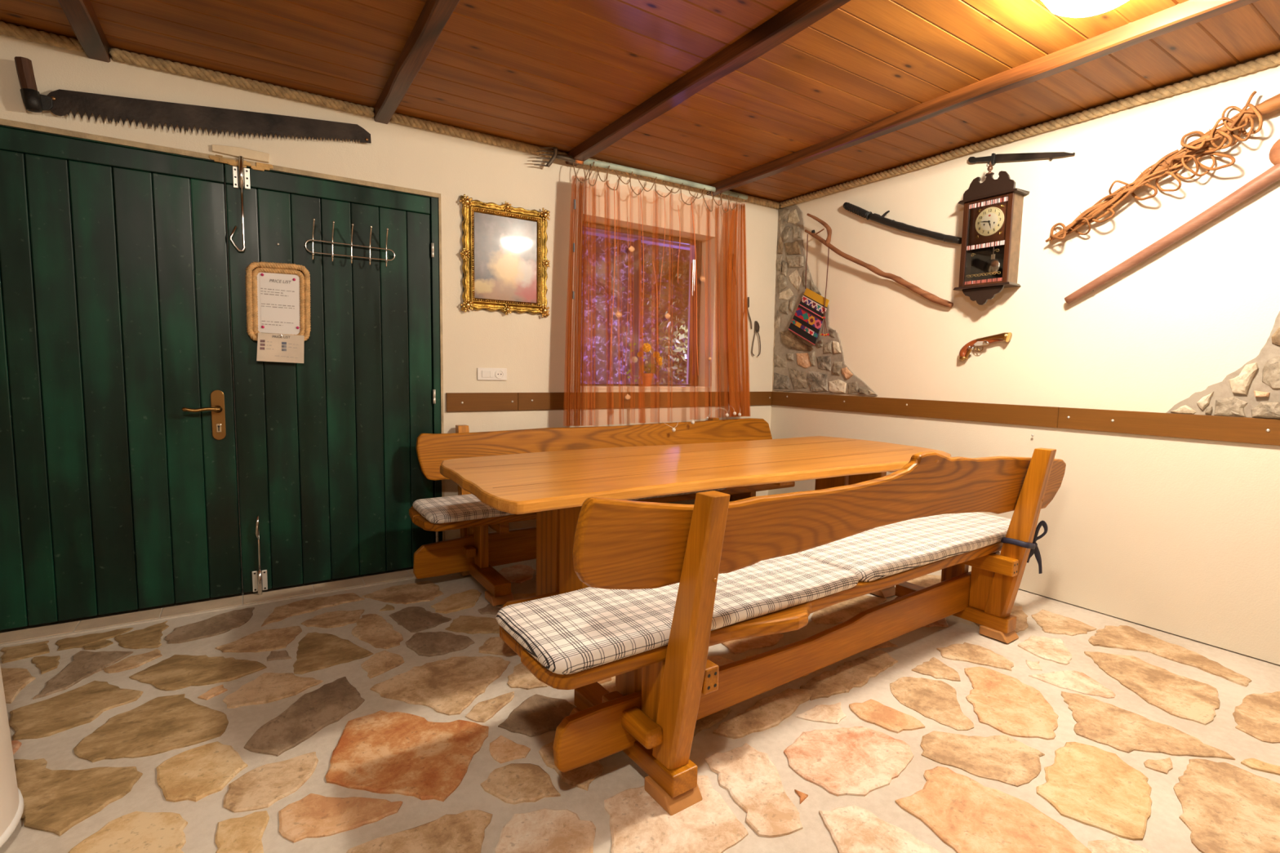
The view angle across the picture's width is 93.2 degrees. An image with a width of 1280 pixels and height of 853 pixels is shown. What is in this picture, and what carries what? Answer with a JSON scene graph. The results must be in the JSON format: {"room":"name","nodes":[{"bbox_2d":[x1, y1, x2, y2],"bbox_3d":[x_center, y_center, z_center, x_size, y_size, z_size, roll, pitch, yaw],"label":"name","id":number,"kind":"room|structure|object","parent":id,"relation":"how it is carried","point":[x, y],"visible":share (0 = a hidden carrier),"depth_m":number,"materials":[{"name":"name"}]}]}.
{"room":"dining room","nodes":[
{"label":"dining room","id":0,"kind":"room"},
{"bbox_2d":[0,34,778,589],"bbox_3d":[-1.485,-0.406,3.233,5.800,2.400,0.312,-2,6,-33],"label":"wall","id":1,"kind":"structure","parent":0,"point":[531,348],"depth_m":3.40,"materials":[{"name":"beige paint"}]},
{"bbox_2d":[0,20,84,52],"bbox_3d":[-2.651,-1.508,2.160,1.001,0.051,0.049,-2,6,-33],"label":"crown molding","id":2,"kind":"structure","parent":1,"relation":"attached to","point":[20,32],"depth_m":2.35,"materials":[{"name":"fabric"}]},
{"bbox_2d":[0,126,241,630],"bbox_3d":[-2.364,-0.171,2.509,1.122,2.000,0.110,-2,6,-33],"label":"door","id":3,"kind":"structure","parent":1,"relation":"in","point":[118,480],"depth_m":2.58,"materials":[{"name":"green paint"}]},
{"bbox_2d":[14,56,371,142],"bbox_3d":[-1.865,-1.357,2.664,1.265,0.218,0.055,-2,6,-33],"label":"saw","id":4,"kind":"object","parent":1,"relation":"attached to","point":[60,102],"visible":1,"depth_m":2.60,"materials":[{"name":"metal"}]},
{"bbox_2d":[19,88,42,112],"bbox_3d":[-2.365,-1.267,2.350,0.060,0.076,0.055,-2,6,-33],"label":"socket","id":5,"kind":"object","parent":4,"relation":"attached to","point":[32,99],"depth_m":2.34,"materials":[{"name":"black metal"}]},
{"bbox_2d":[0,568,417,646],"bbox_3d":[-2.010,0.832,2.787,2.150,0.010,0.145,-2,6,-33],"label":"door threshold","id":6,"kind":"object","parent":1,"relation":"attached to","point":[22,636],"depth_m":2.75,"materials":[{"name":"stone"}]},
{"bbox_2d":[0,118,444,542],"bbox_3d":[-1.970,-0.193,2.765,2.104,2.044,0.006,-2,6,-33],"label":"trim","id":7,"kind":"structure","parent":1,"relation":"attached to","point":[2,122],"depth_m":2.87,"materials":[{"name":"paint"}]},
{"bbox_2d":[211,144,269,162],"bbox_3d":[-1.813,-1.245,2.750,0.219,0.045,0.016,-2,6,-33],"label":"trim","id":8,"kind":"structure","parent":1,"relation":"attached to","point":[246,153],"depth_m":2.75,"materials":[{"name":"paint"}]},
{"bbox_2d":[109,48,374,116],"bbox_3d":[-1.746,-1.545,2.743,1.006,0.050,0.049,-2,6,-33],"label":"crown molding","id":9,"kind":"structure","parent":1,"relation":"attached to","point":[122,55],"depth_m":2.69,"materials":[{"name":"fabric"}]},
{"bbox_2d":[224,155,438,595],"bbox_3d":[-1.509,-0.213,3.073,0.922,2.066,0.087,-2,6,-33],"label":"door","id":10,"kind":"structure","parent":1,"relation":"in","point":[330,474],"depth_m":3.05,"materials":[{"name":"green paint"}]},
{"bbox_2d":[245,261,311,363],"bbox_3d":[-1.713,-0.540,2.873,0.270,0.474,0.041,-2,6,-33],"label":"notice board","id":11,"kind":"object","parent":10,"relation":"attached to","point":[277,295],"visible":1,"depth_m":2.87,"materials":[{"name":"paper"}]},
{"bbox_2d":[303,217,395,266],"bbox_3d":[-1.427,-0.902,2.996,0.416,0.192,0.078,-2,6,-33],"label":"coat rack","id":12,"kind":"object","parent":10,"relation":"attached to","point":[313,252],"visible":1,"depth_m":3.00,"materials":[{"name":"silver metal"}]},
{"bbox_2d":[390,112,568,160],"bbox_3d":[-0.849,-1.582,3.321,0.991,0.050,0.049,-2,6,-33],"label":"crown molding","id":13,"kind":"structure","parent":1,"relation":"attached to","point":[397,117],"depth_m":3.26,"materials":[{"name":"fabric"}]},
{"bbox_2d":[477,368,506,380],"bbox_3d":[-0.849,-0.301,3.476,0.174,0.070,0.014,-2,6,-33],"label":"socket plate","id":14,"kind":"object","parent":1,"relation":"attached to","point":[483,374],"visible":1,"depth_m":3.47,"materials":[{"name":"white plastic"}]},
{"bbox_2d":[495,369,503,378],"bbox_3d":[-0.811,-0.302,3.495,0.052,0.052,0.004,-2,6,-33],"label":"electrical outlet","id":15,"kind":"object","parent":14,"relation":"on","point":[499,373],"depth_m":3.50,"materials":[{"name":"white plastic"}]},
{"bbox_2d":[459,194,550,317],"bbox_3d":[-0.760,-0.956,3.446,0.534,0.634,0.042,-2,6,-33],"label":"framed painting","id":16,"kind":"object","parent":1,"relation":"attached to","point":[504,252],"visible":1,"depth_m":3.44,"materials":[{"name":"gold wood"}]},
{"bbox_2d":[445,391,771,411],"bbox_3d":[-0.027,-0.176,4.020,2.486,0.104,0.018,-2,6,-33],"label":"trim","id":17,"kind":"structure","parent":1,"relation":"attached to","point":[455,402],"depth_m":3.70,"materials":[{"name":"brown wood"}]},
{"bbox_2d":[532,146,747,199],"bbox_3d":[0.062,-1.574,3.873,1.615,0.109,0.114,-2,6,-33],"label":"pole","id":18,"kind":"object","parent":1,"relation":"attached to","point":[562,157],"visible":0.94,"depth_m":3.74,"materials":[{"name":"green wood"}]},
{"bbox_2d":[555,154,577,163],"bbox_3d":[-0.431,-1.565,3.521,0.126,0.035,0.035,-2,6,-33],"label":"socket","id":19,"kind":"object","parent":18,"relation":"attached to","point":[562,157],"depth_m":3.51,"materials":[{"name":"grey metal"}]},
{"bbox_2d":[563,161,751,426],"bbox_3d":[0.179,-0.808,3.940,1.487,1.575,0.077,-2,6,-33],"label":"curtain","id":20,"kind":"object","parent":18,"relation":"hanging from","point":[744,361],"visible":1,"depth_m":3.88,"materials":[{"name":"orange fabric"}]},
{"bbox_2d":[615,311,622,318],"bbox_3d":[-0.132,-0.687,3.711,0.054,0.046,0.017,-2,6,-33],"label":"shell","id":21,"kind":"object","parent":20,"relation":"attached to","point":[618,314],"visible":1,"depth_m":3.71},
{"bbox_2d":[624,393,631,400],"bbox_3d":[-0.077,-0.184,3.792,0.051,0.043,0.013,-2,6,-33],"label":"shell","id":22,"kind":"object","parent":20,"relation":"attached to","point":[627,397],"visible":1,"depth_m":3.79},
{"bbox_2d":[627,245,635,252],"bbox_3d":[-0.052,-1.091,3.713,0.051,0.043,0.013,-2,6,-33],"label":"shell","id":23,"kind":"object","parent":20,"relation":"attached to","point":[631,249],"visible":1,"depth_m":3.71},
{"bbox_2d":[664,312,671,319],"bbox_3d":[0.178,-0.714,3.902,0.051,0.043,0.013,-2,6,-33],"label":"shell","id":24,"kind":"object","parent":20,"relation":"attached to","point":[667,316],"visible":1,"depth_m":3.90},
{"bbox_2d":[661,421,678,431],"bbox_3d":[0.223,-0.001,3.997,0.143,0.062,0.098,-2,6,-33],"label":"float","id":25,"kind":"object","parent":20,"relation":"hanging from","point":[673,429],"visible":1,"depth_m":3.95,"materials":[{"name":"beige"}]},
{"bbox_2d":[699,275,705,282],"bbox_3d":[0.418,-0.985,4.037,0.054,0.046,0.017,-2,6,-33],"label":"shell","id":26,"kind":"object","parent":20,"relation":"attached to","point":[702,278],"visible":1,"depth_m":4.03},
{"bbox_2d":[580,221,702,386],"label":"window","id":27,"kind":"structure","parent":1,"relation":"in","point":[645,246],"depth_m":6.56,"materials":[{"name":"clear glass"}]},
{"bbox_2d":[631,240,640,384],"bbox_3d":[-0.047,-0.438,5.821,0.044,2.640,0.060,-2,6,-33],"label":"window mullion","id":28,"kind":"object","parent":27,"relation":"attached to","point":[636,242],"visible":0.38,"depth_m":5.74,"materials":[{"name":"brown"}]},
{"bbox_2d":[582,227,689,250],"bbox_3d":[1.052,-1.858,6.408,8.000,0.120,0.100,-2,6,-33],"label":"beam","id":29,"kind":"structure","parent":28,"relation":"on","point":[603,234],"depth_m":5.68,"materials":[{"name":"grey"}]},
{"bbox_2d":[580,386,711,389],"bbox_3d":[0.032,-0.268,4.146,1.062,0.017,0.153,-2,6,-33],"label":"trim","id":30,"kind":"structure","parent":1,"relation":"attached to","point":[598,387],"depth_m":4.08,"materials":[{"name":"beige"}]},
{"bbox_2d":[626,342,662,386],"bbox_3d":[0.032,-0.422,4.108,0.277,0.298,0.110,-2,6,-33],"label":"flower pot","id":31,"kind":"object","parent":30,"relation":"on","point":[648,381],"visible":0.56,"depth_m":4.10,"materials":[{"name":"orange ceramic"}]},
{"bbox_2d":[583,158,708,192],"bbox_3d":[0.052,-1.619,3.901,1.000,0.051,0.049,-2,6,-33],"label":"crown molding","id":32,"kind":"structure","parent":1,"relation":"attached to","point":[620,171],"depth_m":3.92,"materials":[{"name":"fabric"}]},
{"bbox_2d":[728,253,736,280],"bbox_3d":[0.663,-1.125,4.355,0.084,0.238,0.017,-2,6,-33],"label":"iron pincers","id":33,"kind":"object","parent":1,"relation":"attached to","point":[732,254],"visible":0.23,"depth_m":4.35,"materials":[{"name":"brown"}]},
{"bbox_2d":[741,297,751,332],"bbox_3d":[0.790,-0.823,4.469,0.114,0.266,0.017,-2,6,-33],"label":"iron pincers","id":34,"kind":"object","parent":1,"relation":"attached to","point":[748,298],"visible":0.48,"depth_m":4.46,"materials":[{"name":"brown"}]},
{"bbox_2d":[718,190,780,208],"bbox_3d":[0.787,-1.649,4.375,0.616,0.051,0.049,-2,6,-33],"label":"crown molding","id":35,"kind":"structure","parent":1,"relation":"attached to","point":[752,199],"depth_m":4.41,"materials":[{"name":"fabric"}]},
{"bbox_2d":[751,320,760,355],"bbox_3d":[0.876,-0.660,4.542,0.086,0.262,0.017,-2,6,-33],"label":"pruning shears","id":36,"kind":"object","parent":1,"relation":"attached to","point":[757,326],"visible":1,"depth_m":4.53,"materials":[{"name":"brown"}]},
{"bbox_2d":[0,558,1279,852],"bbox_3d":[0.014,1.092,1.019,5.820,0.123,5.900,-2,6,-33],"label":"floor","id":37,"kind":"structure","parent":0,"point":[398,717],"depth_m":1.84,"materials":[{"name":"brown stone"}]},
{"bbox_2d":[0,665,24,848],"bbox_3d":[-1.720,0.539,1.228,0.616,0.880,0.616,-2,6,-33],"label":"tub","id":38,"kind":"object","parent":37,"relation":"on","point":[11,800],"visible":1,"depth_m":1.41,"materials":[{"name":"white ceramic"}]},
{"bbox_2d":[408,417,795,605],"bbox_3d":[-0.011,0.386,3.658,2.640,0.800,0.683,-2,6,-33],"label":"bench","id":39,"kind":"object","parent":37,"relation":"on","point":[477,550],"visible":0.47,"depth_m":3.32,"materials":[{"name":"brown wood"}]},
{"bbox_2d":[412,493,515,524],"bbox_3d":[-0.863,0.407,2.864,0.368,0.050,0.535,-2,6,-33],"label":"seat cushion","id":40,"kind":"object","parent":39,"relation":"on","point":[445,509],"depth_m":2.87,"materials":[{"name":"fabric"}]},
{"bbox_2d":[628,488,725,500],"bbox_3d":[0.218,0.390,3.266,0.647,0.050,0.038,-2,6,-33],"label":"seat cushion","id":41,"kind":"object","parent":39,"relation":"on","point":[721,489],"depth_m":3.46,"materials":[{"name":"fabric"}]},
{"bbox_2d":[440,435,951,684],"bbox_3d":[0.399,0.502,2.865,2.513,0.730,1.006,-2,6,-33],"label":"dining table","id":42,"kind":"object","parent":37,"relation":"on","point":[554,486],"visible":0.48,"depth_m":2.44,"materials":[{"name":"brown wood"}]},
{"bbox_2d":[501,448,1066,815],"bbox_3d":[0.766,0.500,2.234,2.553,0.865,0.635,-3,6,-35],"label":"bench","id":43,"kind":"object","parent":37,"relation":"on","point":[655,705],"visible":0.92,"depth_m":1.70,"materials":[{"name":"brown wood"}]},
{"bbox_2d":[495,582,679,674],"bbox_3d":[-0.063,0.536,1.651,0.592,0.048,0.440,-3,6,-35],"label":"seat cushion","id":44,"kind":"object","parent":43,"relation":"on","point":[575,631],"depth_m":1.59,"materials":[{"name":"fabric"}]},
{"bbox_2d":[711,553,858,631],"bbox_3d":[0.381,0.521,1.902,0.716,0.048,0.344,-3,6,-35],"label":"seat cushion","id":45,"kind":"object","parent":43,"relation":"on","point":[767,586],"depth_m":1.91,"materials":[{"name":"fabric"}]},
{"bbox_2d":[796,512,1011,582],"bbox_3d":[1.185,0.471,2.583,1.314,0.051,0.405,-3,6,-35],"label":"seat cushion","id":46,"kind":"object","parent":43,"relation":"on","point":[884,551],"visible":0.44,"depth_m":2.40,"materials":[{"name":"fabric"}]},
{"bbox_2d":[1000,520,1048,573],"bbox_3d":[1.639,0.517,2.586,0.194,0.234,0.110,-2,6,-33],"label":"tie","id":47,"kind":"object","parent":43,"relation":"attached to","point":[1034,549],"visible":0.96,"depth_m":2.58,"materials":[{"name":"black"}]},
{"bbox_2d":[0,0,1279,203],"bbox_3d":[0.128,-1.358,0.716,6.250,0.140,6.100,-2,6,-33],"label":"ceiling","id":48,"kind":"structure","parent":0,"point":[775,100],"depth_m":2.49,"materials":[{"name":"brown wood"}]},
{"bbox_2d":[1040,0,1103,7],"bbox_3d":[1.441,-1.379,1.900,0.330,0.106,0.330,-2,6,-33],"label":"ceiling lamp","id":49,"kind":"object","parent":48,"relation":"attached to","point":[1064,3],"visible":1,"depth_m":2.03,"materials":[{"name":"white plastic"}]},
{"bbox_2d":[768,63,1279,665],"bbox_3d":[2.571,-0.265,2.535,0.250,2.400,5.900,-2,6,-33],"label":"wall","id":50,"kind":"structure","parent":0,"point":[1180,536],"depth_m":2.86,"materials":[{"name":"beige paint"}]},
{"bbox_2d":[773,204,877,396],"bbox_3d":[1.287,-0.940,4.235,0.043,1.416,0.944,-2,6,-33],"label":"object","id":51,"kind":"structure","parent":50,"relation":"attached to","point":[800,365],"depth_m":4.42,"materials":[{"name":"grey stone"}]},
{"bbox_2d":[804,213,953,307],"bbox_3d":[1.470,-1.083,3.842,0.042,0.717,1.063,-3,7,-37],"label":"wooden fork","id":52,"kind":"object","parent":50,"relation":"attached to","point":[925,294],"visible":1,"depth_m":3.82,"materials":[{"name":"wood"}]},
{"bbox_2d":[788,233,829,345],"bbox_3d":[1.193,-0.961,4.276,0.082,0.773,0.412,-2,6,-33],"label":"woven bag","id":53,"kind":"object","parent":52,"relation":"hanging from","point":[806,322],"visible":1,"depth_m":4.27,"materials":[{"name":"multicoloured fabric"}]},
{"bbox_2d":[843,202,961,244],"bbox_3d":[1.582,-1.259,3.712,0.052,0.401,0.822,-2,6,-33],"label":"sword","id":54,"kind":"object","parent":50,"relation":"attached to","point":[852,208],"visible":0.98,"depth_m":3.69,"materials":[{"name":"black metal"}]},
{"bbox_2d":[959,332,1012,360],"bbox_3d":[1.883,-0.435,3.312,0.054,0.150,0.272,-2,6,-31],"label":"flintlock pistol","id":55,"kind":"object","parent":50,"relation":"attached to","point":[965,351],"visible":1,"depth_m":3.31,"materials":[{"name":"brown wood"}]},
{"bbox_2d":[953,160,1029,305],"bbox_3d":[1.869,-1.026,3.231,0.124,0.748,0.310,-2,6,-33],"label":"wall clock","id":56,"kind":"object","parent":50,"relation":"attached to","point":[993,211],"visible":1,"depth_m":3.21,"materials":[{"name":"brown wood"}]},
{"bbox_2d":[953,281,1021,291],"bbox_3d":[1.864,-0.752,3.258,0.122,0.014,0.299,-2,6,-33],"label":"shelf","id":57,"kind":"object","parent":56,"relation":"attached to","point":[989,286],"depth_m":3.22,"materials":[{"name":"black paint"}]},
{"bbox_2d":[968,151,1075,164],"bbox_3d":[1.963,-1.404,3.139,0.020,0.130,0.523,-2,6,-33],"label":"sheathed bayonet","id":58,"kind":"object","parent":50,"relation":"attached to","point":[995,157],"visible":0.96,"depth_m":3.14,"materials":[{"name":"metal"}]},
{"bbox_2d":[771,391,1279,445],"bbox_3d":[2.317,0.018,2.699,0.018,0.158,4.800,-2,6,-33],"label":"trim","id":59,"kind":"structure","parent":50,"relation":"attached to","point":[1214,428],"depth_m":3.00,"materials":[{"name":"brown wood"}]},
{"bbox_2d":[779,51,1279,208],"bbox_3d":[2.183,-1.473,2.785,0.049,0.053,4.166,-2,6,-33],"label":"crown molding","id":60,"kind":"structure","parent":50,"relation":"attached to","point":[1273,60],"depth_m":2.92,"materials":[{"name":"wicker"}]},
{"bbox_2d":[1045,90,1279,242],"bbox_3d":[2.271,-1.110,2.611,0.089,0.482,0.918,-2,6,-33],"label":"rope","id":61,"kind":"object","parent":50,"relation":"attached to","point":[1176,158],"visible":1,"depth_m":2.55,"materials":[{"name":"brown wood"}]},
{"bbox_2d":[1064,138,1279,303],"bbox_3d":[2.318,-0.857,2.595,0.070,0.587,0.842,-2,6,-33],"label":"wooden staff","id":62,"kind":"object","parent":50,"relation":"attached to","point":[1272,175],"visible":1,"depth_m":2.54,"materials":[{"name":"brown wood"}]},
{"bbox_2d":[1165,311,1279,419],"bbox_3d":[2.504,-0.308,2.385,0.044,0.556,0.638,-2,6,-33],"label":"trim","id":63,"kind":"structure","parent":50,"relation":"attached to","point":[1252,390],"depth_m":2.45,"materials":[{"name":"stone"}]},
{"label":"outside","id":64,"kind":"structure","parent":0,"visible":0},
{"bbox_3d":[1.055,0.864,6.576,8.000,0.050,2.300,-2,6,-33],"label":"floor","id":65,"kind":"structure","parent":64,"visible":0},
{"bbox_2d":[621,256,689,384],"bbox_3d":[0.409,-0.254,6.602,1.704,3.032,0.658,-2,6,-33],"label":"climbing shrub","id":66,"kind":"object","parent":65,"relation":"on","point":[686,267],"visible":0.33,"depth_m":6.29,"materials":[{"name":"green plant"}]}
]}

